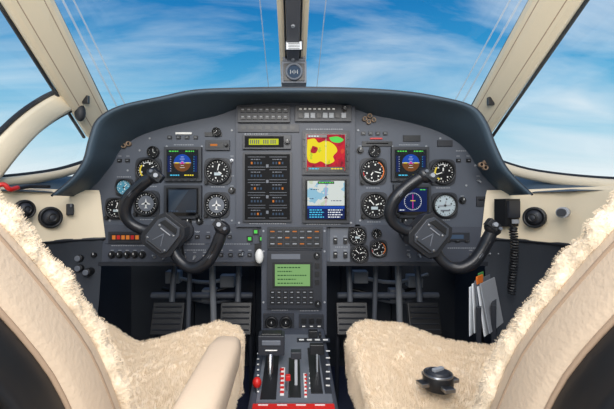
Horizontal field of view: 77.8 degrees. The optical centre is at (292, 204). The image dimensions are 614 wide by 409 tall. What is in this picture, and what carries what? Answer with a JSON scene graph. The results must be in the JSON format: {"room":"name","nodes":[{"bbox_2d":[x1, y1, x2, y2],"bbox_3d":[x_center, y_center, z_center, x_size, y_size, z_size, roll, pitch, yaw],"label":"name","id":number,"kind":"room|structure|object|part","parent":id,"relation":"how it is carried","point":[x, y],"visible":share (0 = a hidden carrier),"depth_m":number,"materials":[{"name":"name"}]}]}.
{"room":"control cabin","nodes":[
{"label":"control cabin","id":0,"kind":"room"},
{"bbox_2d":[0,0,107,137],"bbox_3d":[-0.678,-0.470,1.047,0.100,0.458,0.808,0,0,-7],"label":"pillar","id":1,"kind":"structure","parent":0,"point":[39,25],"depth_m":1.08,"materials":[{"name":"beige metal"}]},
{"bbox_2d":[0,0,268,178],"bbox_3d":[-0.445,-0.298,1.114,0.800,0.723,0.933,0,0,0],"label":"window","id":2,"kind":"structure","parent":1,"relation":"attached to","point":[63,1],"depth_m":1.09,"materials":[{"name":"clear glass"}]},
{"bbox_2d":[0,176,130,336],"bbox_3d":[-0.710,0.344,0.800,0.241,0.913,2.200,0,0,0],"label":"wall","id":3,"kind":"structure","parent":0,"point":[108,289],"depth_m":1.18,"materials":[{"name":"grey plastic"}]},
{"bbox_2d":[0,182,50,191],"bbox_3d":[-0.718,-0.044,1.014,0.027,0.025,0.145,0,0,15],"label":"handle","id":4,"kind":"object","parent":3,"relation":"attached to","point":[6,186],"depth_m":1.00,"materials":[{"name":"red"}]},
{"bbox_2d":[15,200,35,218],"bbox_3d":[-0.715,0.013,1.013,0.041,0.052,0.049,0,0,0],"label":"air vent","id":5,"kind":"object","parent":3,"relation":"in","point":[29,208],"visible":0.8,"depth_m":1.01,"materials":[{"name":"black plastic"}]},
{"bbox_2d":[0,160,81,184],"bbox_3d":[-0.790,-0.095,0.553,0.069,0.150,1.707,0,0,2],"label":"trim","id":6,"kind":"structure","parent":3,"relation":"attached to","point":[67,170],"depth_m":1.16,"materials":[{"name":"beige plastic"}]},
{"bbox_2d":[38,207,62,227],"bbox_3d":[-0.694,0.037,1.087,0.049,0.062,0.053,0,0,0],"label":"air vent","id":7,"kind":"object","parent":3,"relation":"in","point":[48,217],"visible":1,"depth_m":1.07,"materials":[{"name":"black plastic"}]},
{"bbox_2d":[66,204,73,214],"bbox_3d":[-0.661,0.014,1.128,0.018,0.035,0.026,0,0,-40],"label":"wall jack","id":8,"kind":"object","parent":3,"relation":"attached to","point":[69,207],"visible":1,"depth_m":1.12,"materials":[{"name":"black plastic"}]},
{"bbox_2d":[74,255,94,275],"bbox_3d":[-0.659,0.224,1.182,0.078,0.141,0.056,0,0,0],"label":"knobs","id":9,"kind":"object","parent":3,"relation":"attached to","point":[88,271],"visible":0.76,"depth_m":1.16,"materials":[{"name":"black plastic"}]},
{"bbox_2d":[90,103,498,334],"bbox_3d":[-0.004,0.040,1.216,1.374,0.729,0.139,0,0,3],"label":"panel","id":10,"kind":"object","parent":3,"relation":"attached to","point":[470,186],"depth_m":1.20,"materials":[{"name":"grey"}]},
{"bbox_2d":[104,197,120,219],"bbox_3d":[-0.556,0.013,1.192,0.071,0.071,0.016,0,0,0],"label":"gauge","id":11,"kind":"object","parent":10,"relation":"attached to","point":[111,204],"visible":0.62,"depth_m":1.19,"materials":[{"name":"grey plastic"}]},
{"bbox_2d":[115,178,133,195],"bbox_3d":[-0.530,-0.054,1.192,0.056,0.056,0.016,0,0,0],"label":"pressure gauge","id":12,"kind":"object","parent":10,"relation":"attached to","point":[121,185],"visible":0.73,"depth_m":1.19,"materials":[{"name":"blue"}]},
{"bbox_2d":[108,232,141,242],"bbox_3d":[-0.524,0.103,1.193,0.107,0.035,0.013,0,0,0],"label":"warning light","id":13,"kind":"object","parent":10,"relation":"attached to","point":[113,237],"visible":0.91,"depth_m":1.19,"materials":[{"name":"orange plastic"}]},
{"bbox_2d":[133,190,159,216],"bbox_3d":[-0.461,-0.003,1.192,0.083,0.083,0.016,0,0,0],"label":"indicator","id":14,"kind":"object","parent":10,"relation":"attached to","point":[147,204],"visible":0.95,"depth_m":1.19,"materials":[{"name":"grey"}]},
{"bbox_2d":[135,157,161,183],"bbox_3d":[-0.455,-0.107,1.192,0.083,0.083,0.016,0,0,0],"label":"indicator","id":15,"kind":"object","parent":10,"relation":"attached to","point":[142,164],"visible":0.68,"depth_m":1.19,"materials":[{"name":"grey"}]},
{"bbox_2d":[146,146,159,157],"bbox_3d":[-0.439,-0.164,1.190,0.038,0.038,0.013,0,0,0],"label":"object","id":16,"kind":"structure","parent":10,"relation":"attached to","point":[152,151],"depth_m":1.19,"materials":[{"name":"black plastic"}]},
{"bbox_2d":[118,168,229,273],"bbox_3d":[-0.316,0.045,1.083,0.303,0.284,0.226,0,0,0],"label":"yoke","id":17,"kind":"object","parent":10,"relation":"attached to","point":[166,234],"visible":1,"depth_m":1.00,"materials":[{"name":"black plastic"}]},
{"bbox_2d":[164,185,201,218],"bbox_3d":[-0.344,-0.008,1.185,0.117,0.104,0.030,0,0,0],"label":"display","id":18,"kind":"object","parent":10,"relation":"attached to","point":[184,201],"visible":0.85,"depth_m":1.18,"materials":[{"name":"grey glass"}]},
{"bbox_2d":[164,147,201,180],"bbox_3d":[-0.344,-0.126,1.190,0.117,0.107,0.020,0,0,0],"label":"display","id":19,"kind":"object","parent":10,"relation":"attached to","point":[180,163],"visible":1,"depth_m":1.18,"materials":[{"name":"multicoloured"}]},
{"bbox_2d":[212,127,220,136],"bbox_3d":[-0.240,-0.227,1.190,0.028,0.028,0.013,0,0,0],"label":"gauge","id":20,"kind":"object","parent":10,"relation":"attached to","point":[216,131],"visible":1,"depth_m":1.19,"materials":[{"name":"black plastic"}]},
{"bbox_2d":[203,192,229,217],"bbox_3d":[-0.240,0.002,1.192,0.083,0.083,0.016,0,0,0],"label":"indicator","id":21,"kind":"object","parent":10,"relation":"attached to","point":[216,204],"visible":0.99,"depth_m":1.19,"materials":[{"name":"grey"}]},
{"bbox_2d":[205,140,229,149],"bbox_3d":[-0.237,-0.186,1.188,0.076,0.032,0.024,0,0,0],"label":"altitude selector","id":22,"kind":"object","parent":10,"relation":"attached to","point":[209,144],"visible":1,"depth_m":1.19,"materials":[{"name":"grey plastic"}]},
{"bbox_2d":[204,158,231,184],"bbox_3d":[-0.237,-0.104,1.192,0.086,0.086,0.016,0,0,0],"label":"altimeter","id":23,"kind":"object","parent":10,"relation":"attached to","point":[217,171],"visible":1,"depth_m":1.19,"materials":[{"name":"grey"}]},
{"bbox_2d":[255,243,263,265],"bbox_3d":[-0.104,0.157,1.165,0.032,0.070,0.073,0,0,0],"label":"lever","id":24,"kind":"object","parent":10,"relation":"attached to","point":[259,255],"visible":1,"depth_m":1.14,"materials":[{"name":"white plastic"}]},
{"bbox_2d":[238,105,289,122],"bbox_3d":[-0.090,-0.280,1.172,0.161,0.054,0.016,0,0,0],"label":"control panel","id":25,"kind":"object","parent":10,"relation":"attached to","point":[246,113],"visible":1,"depth_m":1.17,"materials":[{"name":"grey plastic"}]},
{"bbox_2d":[243,135,290,149],"bbox_3d":[-0.081,-0.193,1.167,0.148,0.044,0.027,0,0,0],"label":"radio display","id":26,"kind":"object","parent":10,"relation":"attached to","point":[250,142],"visible":1,"depth_m":1.17,"materials":[{"name":"grey"}]},
{"bbox_2d":[243,152,291,221],"bbox_3d":[-0.079,-0.054,1.174,0.152,0.215,0.013,0,0,0],"label":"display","id":27,"kind":"object","parent":10,"relation":"attached to","point":[267,176],"visible":1,"depth_m":1.17,"materials":[{"name":"grey"}]},
{"bbox_3d":[-0.076,-0.236,1.176,0.190,0.024,0.008,0,0,0],"label":"warning light strip","id":28,"kind":"part","parent":10,"relation":"part of","materials":[{"name":"grey plastic"}]},
{"bbox_2d":[51,87,532,196],"bbox_3d":[-0.006,-0.175,1.321,1.357,0.306,0.559,0,0,0],"label":"shield","id":29,"kind":"object","parent":10,"relation":"attached to","point":[460,121],"visible":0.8,"depth_m":1.10,"materials":[{"name":"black plastic"}]},
{"bbox_2d":[263,313,323,329],"bbox_3d":[0.002,0.365,1.170,0.186,0.054,0.021,0,0,0],"label":"control panel","id":30,"kind":"object","parent":10,"relation":"attached to","point":[270,320],"visible":0.99,"depth_m":1.17,"materials":[{"name":"grey plastic"}]},
{"bbox_2d":[267,250,321,308],"bbox_3d":[0.005,0.231,1.165,0.167,0.177,0.031,0,0,0],"label":"flight management unit","id":31,"kind":"object","parent":10,"relation":"attached to","point":[294,277],"visible":1,"depth_m":1.16,"materials":[{"name":"grey plastic"}]},
{"bbox_2d":[267,227,322,248],"bbox_3d":[0.006,0.103,1.173,0.170,0.066,0.013,0,0,0],"label":"light panel","id":32,"kind":"object","parent":10,"relation":"attached to","point":[277,237],"visible":1,"depth_m":1.17,"materials":[{"name":"grey plastic"}]},
{"bbox_2d":[295,105,351,121],"bbox_3d":[0.093,-0.281,1.167,0.174,0.050,0.027,0,0,0],"label":"control panel","id":33,"kind":"object","parent":10,"relation":"attached to","point":[303,113],"visible":1,"depth_m":1.17,"materials":[{"name":"grey plastic"}]},
{"bbox_2d":[302,177,348,222],"bbox_3d":[0.101,-0.014,1.172,0.145,0.142,0.016,0,0,0],"label":"display","id":34,"kind":"object","parent":10,"relation":"attached to","point":[324,199],"visible":1,"depth_m":1.17,"materials":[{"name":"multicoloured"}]},
{"bbox_2d":[302,131,348,174],"bbox_3d":[0.101,-0.160,1.172,0.145,0.136,0.016,0,0,0],"label":"display","id":35,"kind":"object","parent":10,"relation":"attached to","point":[323,152],"visible":1,"depth_m":1.17,"materials":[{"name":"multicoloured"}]},
{"bbox_2d":[348,226,366,244],"bbox_3d":[0.202,0.098,1.192,0.060,0.060,0.016,0,0,0],"label":"gauge","id":36,"kind":"object","parent":10,"relation":"attached to","point":[357,235],"visible":1,"depth_m":1.19,"materials":[{"name":"grey"}]},
{"bbox_2d":[350,244,368,262],"bbox_3d":[0.208,0.155,1.192,0.060,0.060,0.016,0,0,0],"label":"pressure gauge","id":37,"kind":"object","parent":10,"relation":"attached to","point":[358,253],"visible":1,"depth_m":1.19,"materials":[{"name":"grey plastic"}]},
{"bbox_2d":[359,158,386,184],"bbox_3d":[0.253,-0.104,1.192,0.086,0.086,0.016,0,0,0],"label":"indicator","id":38,"kind":"object","parent":10,"relation":"attached to","point":[372,171],"visible":1,"depth_m":1.19,"materials":[{"name":"grey"}]},
{"bbox_2d":[360,192,387,218],"bbox_3d":[0.256,0.003,1.192,0.086,0.086,0.016,0,0,0],"label":"altimeter","id":39,"kind":"object","parent":10,"relation":"attached to","point":[372,204],"visible":0.91,"depth_m":1.19,"materials":[{"name":"grey plastic"}]},
{"bbox_2d":[368,145,380,156],"bbox_3d":[0.256,-0.167,1.190,0.038,0.038,0.013,0,0,0],"label":"pressure gauge","id":40,"kind":"object","parent":10,"relation":"attached to","point":[374,150],"visible":1,"depth_m":1.19,"materials":[{"name":"black plastic"}]},
{"bbox_2d":[371,229,381,238],"bbox_3d":[0.262,0.092,1.190,0.031,0.031,0.013,0,0,0],"label":"gauge","id":41,"kind":"object","parent":10,"relation":"attached to","point":[376,233],"visible":1,"depth_m":1.19,"materials":[{"name":"black plastic"}]},
{"bbox_2d":[369,240,386,257],"bbox_3d":[0.268,0.139,1.192,0.056,0.056,0.016,0,0,0],"label":"gauge","id":42,"kind":"object","parent":10,"relation":"attached to","point":[377,248],"visible":1,"depth_m":1.19,"materials":[{"name":"grey"}]},
{"bbox_2d":[391,147,428,180],"bbox_3d":[0.366,-0.126,1.190,0.117,0.107,0.020,0,0,0],"label":"display","id":43,"kind":"object","parent":10,"relation":"attached to","point":[405,161],"visible":0.83,"depth_m":1.18,"materials":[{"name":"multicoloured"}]},
{"bbox_2d":[393,184,430,217],"bbox_3d":[0.373,-0.011,1.185,0.117,0.104,0.030,0,0,0],"label":"display","id":44,"kind":"object","parent":10,"relation":"attached to","point":[416,202],"visible":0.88,"depth_m":1.18,"materials":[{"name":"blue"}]},
{"bbox_2d":[429,159,455,185],"bbox_3d":[0.470,-0.101,1.192,0.083,0.083,0.016,0,0,0],"label":"indicator","id":45,"kind":"object","parent":10,"relation":"attached to","point":[445,169],"visible":0.91,"depth_m":1.19,"materials":[{"name":"grey"}]},
{"bbox_2d":[384,168,502,273],"bbox_3d":[0.395,0.045,1.083,0.303,0.284,0.226,0,0,0],"label":"yoke","id":46,"kind":"object","parent":10,"relation":"attached to","point":[427,234],"visible":1,"depth_m":1.00,"materials":[{"name":"black plastic"}]},
{"bbox_2d":[431,192,457,218],"bbox_3d":[0.477,0.003,1.192,0.083,0.083,0.016,0,0,0],"label":"gauge","id":47,"kind":"object","parent":10,"relation":"attached to","point":[444,205],"visible":0.91,"depth_m":1.19,"materials":[{"name":"grey"}]},
{"bbox_2d":[449,233,469,240],"bbox_3d":[0.515,0.101,1.194,0.076,0.025,0.013,0,0,0],"label":"chronometer","id":48,"kind":"object","parent":10,"relation":"attached to","point":[455,236],"visible":0.58,"depth_m":1.19,"materials":[{"name":"grey"}]},
{"bbox_2d":[131,266,454,365],"bbox_3d":[0.000,0.350,1.887,1.700,0.900,0.065,0,0,0],"label":"footwell","id":49,"kind":"structure","parent":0,"point":[145,280],"depth_m":1.88,"materials":[{"name":"grey"}]},
{"bbox_2d":[236,366,355,408],"bbox_3d":[0.000,0.820,0.750,1.700,0.040,2.300,0,0,0],"label":"floor","id":50,"kind":"structure","parent":0,"point":[345,402],"depth_m":1.63,"materials":[{"name":"blue carpet"}]},
{"bbox_2d":[0,189,245,408],"bbox_3d":[-0.346,0.223,0.523,0.551,1.155,0.860,0,0,0],"label":"seat","id":51,"kind":"object","parent":50,"relation":"on","point":[56,353],"visible":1,"depth_m":0.29,"materials":[{"name":"beige leather"}]},
{"bbox_3d":[-0.375,0.138,0.296,0.477,0.586,0.327,0,0,0],"label":"seat","id":52,"kind":"part","parent":51,"relation":"part of","materials":[{"name":"beige leather"}]},
{"bbox_2d":[106,319,245,408],"bbox_3d":[-0.329,0.351,0.664,0.444,0.136,0.575,0,0,0],"label":"cushion","id":53,"kind":"object","parent":51,"relation":"on","point":[160,369],"depth_m":0.75,"materials":[{"name":"beige fur"}]},
{"bbox_3d":[-0.137,0.212,0.385,0.130,0.047,0.370,0,0,0],"label":"armrest","id":54,"kind":"part","parent":51,"relation":"part of","materials":[{"name":"beige leather"}]},
{"bbox_2d":[150,266,252,397],"bbox_3d":[-0.354,0.456,1.489,0.410,0.689,0.274,0,0,0],"label":"rudder pedals","id":55,"kind":"object","parent":50,"relation":"on","point":[167,318],"visible":0.82,"depth_m":1.41,"materials":[{"name":"grey metal"}]},
{"bbox_2d":[247,328,338,408],"bbox_3d":[0.000,0.559,0.907,0.210,0.483,0.535,0,0,0],"label":"pedestal","id":56,"kind":"object","parent":50,"relation":"on","point":[293,367],"visible":1,"depth_m":0.90,"materials":[{"name":"grey metal"}]},
{"bbox_2d":[335,266,442,407],"bbox_3d":[0.375,0.456,1.489,0.438,0.689,0.275,0,0,0],"label":"rudder pedals","id":57,"kind":"object","parent":50,"relation":"on","point":[422,315],"visible":0.75,"depth_m":1.41,"materials":[{"name":"grey metal"}]},
{"bbox_2d":[344,191,613,408],"bbox_3d":[0.379,0.223,0.529,0.522,1.155,0.869,0,0,0],"label":"seat","id":58,"kind":"object","parent":50,"relation":"on","point":[557,352],"visible":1,"depth_m":0.30,"materials":[{"name":"beige leather"}]},
{"bbox_2d":[344,319,496,408],"bbox_3d":[0.341,0.351,0.668,0.445,0.134,0.590,0,0,0],"label":"cushion","id":59,"kind":"object","parent":58,"relation":"on","point":[387,364],"depth_m":0.73,"materials":[{"name":"beige fur"}]},
{"bbox_3d":[0.397,0.138,0.296,0.477,0.586,0.327,0,0,0],"label":"seat","id":60,"kind":"part","parent":58,"relation":"part of","materials":[{"name":"beige leather"}]},
{"bbox_2d":[471,0,589,136],"bbox_3d":[0.663,-0.468,1.047,0.096,0.474,0.805,0,0,3],"label":"pillar","id":61,"kind":"structure","parent":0,"point":[541,25],"depth_m":1.08,"materials":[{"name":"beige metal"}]},
{"bbox_2d":[316,0,521,101],"bbox_3d":[0.361,-0.484,1.114,0.633,0.352,0.933,0,0,0],"label":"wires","id":62,"kind":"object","parent":61,"relation":"attached to","point":[519,2],"depth_m":1.12,"materials":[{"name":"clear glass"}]},
{"bbox_2d":[455,176,613,345],"bbox_3d":[0.710,0.344,0.800,0.241,0.913,2.200,0,0,0],"label":"wall","id":63,"kind":"structure","parent":0,"point":[538,248],"depth_m":1.13,"materials":[{"name":"grey plastic"}]},
{"bbox_2d":[469,271,502,344],"bbox_3d":[0.545,0.459,1.071,0.091,0.539,0.199,0,0,24],"label":"papers","id":64,"kind":"object","parent":63,"relation":"attached to","point":[485,314],"visible":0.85,"depth_m":1.01,"materials":[{"name":"grey paper"}]},
{"bbox_2d":[494,199,519,294],"bbox_3d":[0.647,0.122,1.130,0.072,0.278,0.077,0,0,-20],"label":"microphone","id":65,"kind":"object","parent":63,"relation":"attached to","point":[506,211],"visible":1,"depth_m":1.12,"materials":[{"name":"black plastic"}]},
{"bbox_2d":[522,207,546,227],"bbox_3d":[0.685,0.037,1.077,0.048,0.060,0.051,0,0,0],"label":"air vent","id":66,"kind":"object","parent":63,"relation":"in","point":[533,217],"visible":1,"depth_m":1.07,"materials":[{"name":"black plastic"}]},
{"bbox_2d":[504,161,613,185],"bbox_3d":[0.790,-0.095,0.553,0.069,0.150,1.706,0,0,-2],"label":"trim","id":67,"kind":"structure","parent":63,"relation":"attached to","point":[550,177],"depth_m":1.11,"materials":[{"name":"beige plastic"}]},
{"bbox_2d":[556,207,570,217],"bbox_3d":[0.699,0.021,0.985,0.028,0.028,0.042,0,0,45],"label":"reading lamp","id":68,"kind":"object","parent":63,"relation":"attached to","point":[562,212],"visible":1,"depth_m":0.97,"materials":[{"name":"grey"}]},
{"bbox_3d":[0.000,-0.700,0.620,1.200,0.040,0.100,0,0,0],"label":"trim","id":69,"kind":"structure","parent":0,"visible":0},
{"bbox_2d":[277,0,308,86],"bbox_3d":[0.000,-0.542,1.116,0.090,0.268,0.954,0,0,0],"label":"post","id":70,"kind":"object","parent":69,"relation":"attached to","point":[292,15],"visible":0.54,"depth_m":1.12,"materials":[{"name":"grey plastic"}]},
{"bbox_2d":[282,40,306,86],"bbox_3d":[0.003,-0.466,1.274,0.084,0.115,0.182,0,0,0],"label":"magnetic compass","id":71,"kind":"object","parent":70,"relation":"attached to","point":[294,73],"visible":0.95,"depth_m":1.27,"materials":[{"name":"grey plastic"}]}
]}

